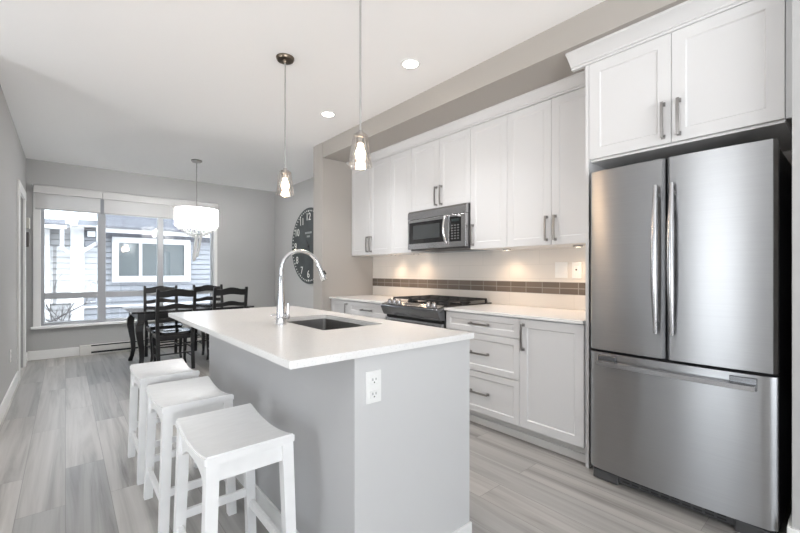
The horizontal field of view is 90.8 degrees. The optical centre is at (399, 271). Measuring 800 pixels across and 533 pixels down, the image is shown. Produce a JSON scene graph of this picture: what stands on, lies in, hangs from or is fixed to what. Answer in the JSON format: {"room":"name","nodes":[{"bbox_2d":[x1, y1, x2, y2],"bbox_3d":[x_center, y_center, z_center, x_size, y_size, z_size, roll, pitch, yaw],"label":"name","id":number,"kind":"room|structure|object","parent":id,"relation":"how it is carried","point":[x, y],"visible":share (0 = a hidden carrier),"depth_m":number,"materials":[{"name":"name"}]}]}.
{"room":"kitchen","nodes":[
{"label":"kitchen","id":0,"kind":"room"},
{"bbox_2d":[0,85,25,404],"bbox_3d":[-4.128,-0.165,4.124,0.140,2.766,3.630,0,0,-40],"label":"wall","id":1,"kind":"structure","parent":0,"point":[12,156],"depth_m":3.86,"materials":[{"name":"grey paint"}]},
{"bbox_2d":[0,352,26,423],"bbox_3d":[-3.998,1.158,4.090,0.015,0.120,3.410,0,0,-40],"label":"baseboard","id":2,"kind":"structure","parent":1,"relation":"attached to","point":[7,398],"depth_m":3.65,"materials":[{"name":"white paint"}]},
{"bbox_2d":[17,179,25,380],"bbox_3d":[-4.579,0.098,4.705,0.124,2.240,0.960,0,0,-40],"label":"door","id":3,"kind":"structure","parent":1,"relation":"in","point":[21,191],"depth_m":4.38,"materials":[{"name":"white paint"}]},
{"bbox_2d":[26,232,29,246],"bbox_3d":[-4.934,-0.427,5.217,0.045,0.230,0.140,0,0,-40],"label":"wall control","id":4,"kind":"object","parent":1,"relation":"attached to","point":[27,233],"visible":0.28,"depth_m":5.19,"materials":[{"name":"grey plastic"}]},
{"bbox_2d":[26,218,29,228],"bbox_3d":[-4.932,-0.642,5.219,0.050,0.140,0.100,0,0,-40],"label":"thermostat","id":5,"kind":"object","parent":1,"relation":"attached to","point":[27,219],"visible":0.56,"depth_m":5.19,"materials":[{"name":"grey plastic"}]},
{"bbox_2d":[26,158,274,354],"bbox_3d":[-3.775,-0.165,6.646,3.660,2.766,0.200,0,0,-40],"label":"wall","id":6,"kind":"structure","parent":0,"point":[246,216],"depth_m":6.70,"materials":[{"name":"grey paint"}]},
{"bbox_2d":[27,347,78,360],"bbox_3d":[-3.757,1.155,6.520,3.495,0.125,0.015,0,0,-40],"label":"baseboard","id":7,"kind":"structure","parent":6,"relation":"attached to","point":[73,351],"depth_m":5.55,"materials":[{"name":"white paint"}]},
{"bbox_2d":[33,185,101,213],"bbox_3d":[-4.728,-1.024,5.638,0.753,0.325,0.066,0,0,-40],"label":"roller shade","id":8,"kind":"object","parent":6,"relation":"attached to","point":[46,197],"visible":1,"depth_m":5.62,"materials":[{"name":"grey fabric"}]},
{"bbox_2d":[30,184,216,329],"bbox_3d":[-4.164,-0.204,6.234,2.445,1.995,0.185,0,0,-40],"label":"window","id":9,"kind":"structure","parent":6,"relation":"attached to","point":[39,295],"depth_m":5.93,"materials":[{"name":"grey plastic"}]},
{"bbox_2d":[80,334,205,355],"bbox_3d":[-3.887,1.147,6.373,2.002,0.142,0.069,0,0,-40],"label":"baseboard heater","id":10,"kind":"object","parent":6,"relation":"attached to","point":[101,348],"visible":0.51,"depth_m":5.96,"materials":[{"name":"white metal"}]},
{"bbox_2d":[102,192,217,218],"bbox_3d":[-3.819,-1.024,6.409,1.623,0.325,0.066,0,0,-40],"label":"roller shade","id":11,"kind":"object","parent":6,"relation":"attached to","point":[114,203],"visible":0.72,"depth_m":6.21,"materials":[{"name":"grey fabric"}]},
{"bbox_2d":[0,0,604,191],"bbox_3d":[-1.627,-1.608,0.836,8.100,0.120,11.880,0,0,-40],"label":"ceiling","id":12,"kind":"structure","parent":0,"point":[147,87],"depth_m":3.03,"materials":[{"name":"white paint"}]},
{"bbox_2d":[174,159,217,260],"bbox_3d":[-2.829,-0.845,5.487,0.540,1.406,0.540,0,0,-40],"label":"chandelier","id":13,"kind":"object","parent":12,"relation":"hanging from","point":[196,217],"visible":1,"depth_m":5.34,"materials":[{"name":"white fabric"}]},
{"bbox_2d":[276,53,293,190],"bbox_3d":[-0.831,-1.051,2.855,0.130,0.994,0.130,0,0,-40],"label":"pendant light","id":14,"kind":"object","parent":12,"relation":"hanging from","point":[283,58],"visible":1,"depth_m":2.85,"materials":[{"name":"clear glass"}]},
{"bbox_2d":[320,111,335,117],"bbox_3d":[-0.707,-1.544,3.871,0.150,0.008,0.150,0,0,-40],"label":"recessed light","id":15,"kind":"object","parent":12,"relation":"in","point":[328,114],"visible":1,"depth_m":3.87,"materials":[{"name":"white paint"}]},
{"bbox_2d":[354,0,365,160],"bbox_3d":[-0.213,-1.058,2.127,0.130,0.981,0.130,0,0,-40],"label":"pendant light","id":16,"kind":"object","parent":12,"relation":"hanging from","point":[360,136],"visible":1,"depth_m":2.12,"materials":[{"name":"clear glass"}]},
{"bbox_2d":[400,58,419,68],"bbox_3d":[0.077,-1.544,2.932,0.150,0.008,0.150,0,0,-40],"label":"recessed light","id":17,"kind":"object","parent":12,"relation":"in","point":[410,63],"visible":1,"depth_m":2.92,"materials":[{"name":"white paint"}]},
{"bbox_2d":[313,142,372,310],"bbox_3d":[-0.713,-0.165,5.047,0.757,2.766,0.220,0,0,-40],"label":"wall","id":18,"kind":"structure","parent":0,"point":[346,274],"depth_m":4.85,"materials":[{"name":"grey paint"}]},
{"bbox_2d":[0,342,791,532],"bbox_3d":[-1.627,1.278,0.836,8.100,0.120,11.880,0,0,-40],"label":"floor","id":19,"kind":"structure","parent":0,"point":[66,467],"depth_m":2.32,"materials":[{"name":"grey wood"}]},
{"bbox_2d":[143,285,182,361],"bbox_3d":[-3.380,0.711,5.639,0.438,1.015,0.504,0,0,-40],"label":"dining chair","id":20,"kind":"object","parent":19,"relation":"on","point":[148,327],"visible":0.65,"depth_m":5.64,"materials":[{"name":"black paint"}]},
{"bbox_2d":[128,358,199,485],"bbox_3d":[-1.518,0.916,2.535,0.338,0.604,0.470,0,0,-40],"label":"bar stool","id":21,"kind":"object","parent":19,"relation":"on","point":[142,375],"visible":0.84,"depth_m":2.46,"materials":[{"name":"white paint"}]},
{"bbox_2d":[151,288,196,368],"bbox_3d":[-2.870,0.711,4.991,0.438,1.015,0.504,0,0,-40],"label":"dining chair","id":22,"kind":"object","parent":19,"relation":"on","point":[158,335],"visible":0.86,"depth_m":4.87,"materials":[{"name":"black wood"}]},
{"bbox_2d":[122,302,253,363],"bbox_3d":[-2.939,0.850,5.506,1.450,0.737,1.000,0,0,-40],"label":"dining table","id":23,"kind":"object","parent":19,"relation":"on","point":[141,313],"visible":0.55,"depth_m":5.02,"materials":[{"name":"black wood"}]},
{"bbox_2d":[143,376,236,532],"bbox_3d":[-1.105,0.916,2.059,0.338,0.604,0.470,0,0,-40],"label":"bar stool","id":24,"kind":"object","parent":19,"relation":"on","point":[173,400],"visible":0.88,"depth_m":1.97,"materials":[{"name":"white paint"}]},
{"bbox_2d":[193,284,223,354],"bbox_3d":[-2.889,0.711,6.056,0.438,1.015,0.504,0,0,-40],"label":"dining chair","id":25,"kind":"object","parent":19,"relation":"on","point":[204,287],"visible":0.35,"depth_m":6.14,"materials":[{"name":"black paint"}]},
{"bbox_2d":[206,287,247,359],"bbox_3d":[-2.389,0.711,5.413,0.438,1.015,0.504,0,0,-40],"label":"dining chair","id":26,"kind":"object","parent":19,"relation":"on","point":[231,290],"visible":0.36,"depth_m":5.25,"materials":[{"name":"black paint"}]},
{"bbox_2d":[173,403,295,532],"bbox_3d":[-0.669,0.916,1.574,0.338,0.604,0.470,0,0,-40],"label":"bar stool","id":27,"kind":"object","parent":19,"relation":"on","point":[225,443],"visible":1,"depth_m":1.51,"materials":[{"name":"white paint"}]},
{"bbox_2d":[331,299,348,313],"bbox_3d":[-0.483,0.771,4.834,0.678,0.893,0.398,0,0,-40],"label":"base cabinet","id":28,"kind":"object","parent":19,"relation":"on","point":[340,306],"visible":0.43,"depth_m":4.64,"materials":[{"name":"white paint"}]},
{"bbox_2d":[209,334,471,532],"bbox_3d":[-0.522,0.761,2.302,0.646,0.914,1.877,0,0,-40],"label":"kitchen island","id":29,"kind":"object","parent":19,"relation":"on","point":[399,462],"visible":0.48,"depth_m":1.60,"materials":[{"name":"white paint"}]},
{"bbox_2d":[168,306,473,369],"bbox_3d":[-0.611,0.290,2.224,0.889,0.026,1.887,0,0,-40],"label":"island countertop","id":30,"kind":"structure","parent":29,"relation":"on","point":[290,346],"depth_m":1.74,"materials":[{"name":"white stone"}]},
{"bbox_2d":[271,249,326,324],"bbox_3d":[-0.529,0.078,2.111,0.306,0.399,0.075,0,0,-32],"label":"kitchen faucet","id":31,"kind":"object","parent":30,"relation":"on","point":[281,315],"visible":1,"depth_m":2.05,"materials":[{"name":"silver metal"}]},
{"bbox_2d":[289,318,365,329],"bbox_3d":[-0.422,0.388,2.213,0.400,0.170,0.658,0,0,-40],"label":"sink","id":32,"kind":"object","parent":30,"relation":"in","point":[322,324],"visible":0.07,"depth_m":2.48,"materials":[{"name":"silver metal"}]},
{"bbox_2d":[366,369,380,404],"bbox_3d":[-0.096,0.421,1.443,0.068,0.117,0.009,0,0,-40],"label":"electrical outlet","id":33,"kind":"object","parent":29,"relation":"attached to","point":[373,378],"visible":1,"depth_m":1.44,"materials":[{"name":"white plastic"}]},
{"bbox_2d":[370,375,377,384],"bbox_3d":[-0.094,0.395,1.440,0.034,0.030,0.003,0,0,-40],"label":"receptacle","id":34,"kind":"object","parent":33,"relation":"attached to","point":[373,378],"depth_m":1.44,"materials":[{"name":"white plastic"}]},
{"bbox_2d":[370,389,377,398],"bbox_3d":[-0.094,0.447,1.440,0.034,0.030,0.003,0,0,-40],"label":"receptacle","id":35,"kind":"object","parent":33,"relation":"attached to","point":[373,392],"depth_m":1.44,"materials":[{"name":"white plastic"}]},
{"bbox_2d":[349,301,386,318],"bbox_3d":[-0.123,0.771,4.410,0.678,0.893,0.714,0,0,-40],"label":"base cabinet","id":36,"kind":"object","parent":19,"relation":"on","point":[374,310],"visible":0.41,"depth_m":4.22,"materials":[{"name":"white paint"}]},
{"bbox_2d":[329,295,407,303],"bbox_3d":[-0.244,0.314,4.567,0.662,0.020,1.117,0,0,-40],"label":"countertop","id":37,"kind":"structure","parent":36,"relation":"on","point":[380,299],"depth_m":4.48,"materials":[{"name":"white stone"}]},
{"bbox_2d":[381,295,491,328],"bbox_3d":[0.334,0.720,3.812,0.735,0.936,0.795,0,0,-40],"label":"gas range","id":38,"kind":"object","parent":19,"relation":"on","point":[427,310],"visible":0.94,"depth_m":3.60,"materials":[{"name":"grey metal"}]},
{"bbox_2d":[393,295,491,306],"bbox_3d":[0.379,0.278,3.849,0.618,0.052,0.795,0,0,-40],"label":"cooktop","id":39,"kind":"object","parent":38,"relation":"in","point":[445,301],"depth_m":3.73,"materials":[{"name":"black metal"}]},
{"bbox_2d":[446,311,524,439],"bbox_3d":[0.848,0.771,3.266,0.678,0.893,0.708,0,0,-40],"label":"base cabinet","id":40,"kind":"object","parent":19,"relation":"on","point":[494,349],"visible":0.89,"depth_m":2.99,"materials":[{"name":"white paint"}]},
{"bbox_2d":[444,304,584,323],"bbox_3d":[1.002,0.314,3.098,0.662,0.020,1.170,0,0,-40],"label":"countertop","id":41,"kind":"structure","parent":40,"relation":"on","point":[538,313],"depth_m":3.02,"materials":[{"name":"white stone"}]},
{"bbox_2d":[520,318,584,462],"bbox_3d":[1.225,0.771,2.821,0.678,0.893,0.458,0,0,-40],"label":"base cabinet","id":42,"kind":"object","parent":19,"relation":"on","point":[552,353],"visible":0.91,"depth_m":2.62,"materials":[{"name":"white paint"}]},
{"bbox_2d":[585,65,606,467],"bbox_3d":[1.401,-0.032,2.654,0.626,2.499,0.020,0,0,-40],"label":"end panel","id":43,"kind":"object","parent":19,"relation":"on","point":[590,167],"visible":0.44,"depth_m":2.45,"materials":[{"name":"white paint"}]},
{"bbox_2d":[591,139,791,532],"bbox_3d":[1.621,0.312,2.228,0.785,1.812,0.810,0,0,-40],"label":"refrigerator","id":44,"kind":"object","parent":19,"relation":"on","point":[691,253],"visible":0.98,"depth_m":1.95,"materials":[{"name":"grey metal"}]},
{"bbox_2d":[323,0,686,162],"bbox_3d":[0.655,-1.457,3.441,0.750,0.182,4.000,0,0,-40],"label":"soffit","id":45,"kind":"structure","parent":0,"point":[539,61],"depth_m":2.89,"materials":[{"name":"grey paint"}]},
{"bbox_2d":[275,150,791,308],"bbox_3d":[-0.040,-0.165,4.955,0.150,2.766,7.210,0,0,-40],"label":"wall","id":46,"kind":"structure","parent":0,"point":[289,204],"depth_m":7.09,"materials":[{"name":"grey paint"}]},
{"bbox_2d":[292,207,312,283],"bbox_3d":[-1.508,-0.430,6.529,0.051,1.260,1.260,0,0,-40],"label":"wall clock","id":47,"kind":"object","parent":46,"relation":"attached to","point":[302,238],"visible":0.56,"depth_m":6.63,"materials":[{"name":"black paint"}]},
{"bbox_2d":[352,156,409,256],"bbox_3d":[-0.244,-0.782,4.784,0.380,1.165,0.784,0,0,-40],"label":"upper cabinet","id":48,"kind":"object","parent":46,"relation":"attached to","point":[371,183],"visible":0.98,"depth_m":4.64,"materials":[{"name":"white paint"}]},
{"bbox_2d":[346,70,584,169],"bbox_3d":[0.358,-1.327,3.797,0.095,0.075,3.072,0,0,-40],"label":"trim","id":49,"kind":"structure","parent":48,"relation":"attached to","point":[574,82],"depth_m":3.35,"materials":[{"name":"white paint"}]},
{"bbox_2d":[391,149,433,254],"bbox_3d":[0.137,-0.782,4.364,0.341,1.165,0.348,0,0,-40],"label":"upper cabinet","id":50,"kind":"object","parent":46,"relation":"attached to","point":[401,163],"visible":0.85,"depth_m":4.26,"materials":[{"name":"white paint"}]},
{"bbox_2d":[412,128,469,211],"bbox_3d":[0.488,-0.993,3.920,0.380,0.745,0.786,0,0,-40],"label":"upper cabinet","id":51,"kind":"object","parent":46,"relation":"attached to","point":[440,167],"visible":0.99,"depth_m":3.78,"materials":[{"name":"white paint"}]},
{"bbox_2d":[408,203,472,251],"bbox_3d":[0.457,-0.414,3.891,0.454,0.400,0.776,0,0,-40],"label":"microwave","id":52,"kind":"object","parent":51,"relation":"attached to","point":[446,228],"visible":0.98,"depth_m":3.73,"materials":[{"name":"grey metal"}]},
{"bbox_2d":[373,246,584,310],"bbox_3d":[0.637,0.051,4.034,0.010,0.506,3.072,0,0,-40],"label":"backsplash","id":53,"kind":"structure","parent":46,"relation":"attached to","point":[518,277],"depth_m":3.75,"materials":[{"name":"white tile"}]},
{"bbox_2d":[470,115,524,250],"bbox_3d":[0.867,-0.782,3.473,0.380,1.165,0.384,0,0,-40],"label":"upper cabinet","id":54,"kind":"object","parent":46,"relation":"attached to","point":[488,140],"visible":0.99,"depth_m":3.38,"materials":[{"name":"white paint"}]},
{"bbox_2d":[507,87,584,248],"bbox_3d":[1.240,-0.782,3.034,0.380,1.165,0.768,0,0,-40],"label":"upper cabinet","id":55,"kind":"object","parent":46,"relation":"attached to","point":[546,139],"visible":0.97,"depth_m":2.96,"materials":[{"name":"white paint"}]},
{"bbox_2d":[555,262,567,277],"bbox_3d":[1.316,-0.014,3.221,0.010,0.128,0.105,0,0,-40],"label":"light switch","id":56,"kind":"object","parent":46,"relation":"attached to","point":[561,268],"visible":1,"depth_m":3.22,"materials":[{"name":"white plastic"}]},
{"bbox_2d":[572,262,580,278],"bbox_3d":[1.398,-0.010,3.124,0.009,0.128,0.074,0,0,-40],"label":"dimmer switch","id":57,"kind":"object","parent":46,"relation":"attached to","point":[576,266],"visible":1,"depth_m":3.12,"materials":[{"name":"white plastic"}]},
{"bbox_2d":[565,0,791,168],"bbox_3d":[1.634,-1.022,2.314,0.711,0.686,1.011,0,0,-40],"label":"upper cabinet","id":58,"kind":"object","parent":46,"relation":"attached to","point":[690,76],"visible":0.99,"depth_m":2.06,"materials":[{"name":"white paint"}]},
{"bbox_2d":[792,0,799,529],"bbox_3d":[3.364,-0.165,0.362,0.900,2.766,4.200,0,0,-40],"label":"wall","id":59,"kind":"structure","parent":0,"point":[795,3],"depth_m":1.66,"materials":[{"name":"grey paint"}]},
{"bbox_2d":[787,512,799,532],"bbox_3d":[3.106,1.151,0.153,0.265,0.135,4.215,0,0,-40],"label":"baseboard","id":60,"kind":"structure","parent":59,"relation":"attached to","point":[790,529],"depth_m":1.67,"materials":[{"name":"white paint"}]},
{"label":"outside","id":61,"kind":"structure","parent":0,"visible":0},
{"bbox_3d":[-21.884,1.768,25.798,90.000,0.100,52.340,0,0,-40],"label":"floor","id":62,"kind":"structure","parent":61,"visible":0},
{"bbox_2d":[45,218,70,321],"bbox_3d":[-9.689,0.333,6.848,6.083,2.770,2.820,0,0,-40],"label":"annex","id":63,"kind":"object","parent":62,"relation":"on","point":[57,232],"visible":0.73,"depth_m":7.87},
{"bbox_2d":[45,271,95,321],"bbox_3d":[-5.684,0.782,6.143,1.542,1.882,0.951,0,0,-43],"label":"bare shrub","id":64,"kind":"object","parent":62,"relation":"on","point":[47,308],"visible":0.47,"depth_m":6.45,"materials":[{"name":"brown plant"}]},
{"bbox_2d":[71,214,209,320],"bbox_3d":[-4.423,-0.772,11.617,8.115,4.980,3.360,0,0,-40],"label":"house","id":65,"kind":"structure","parent":62,"relation":"on","point":[131,241],"depth_m":8.59,"materials":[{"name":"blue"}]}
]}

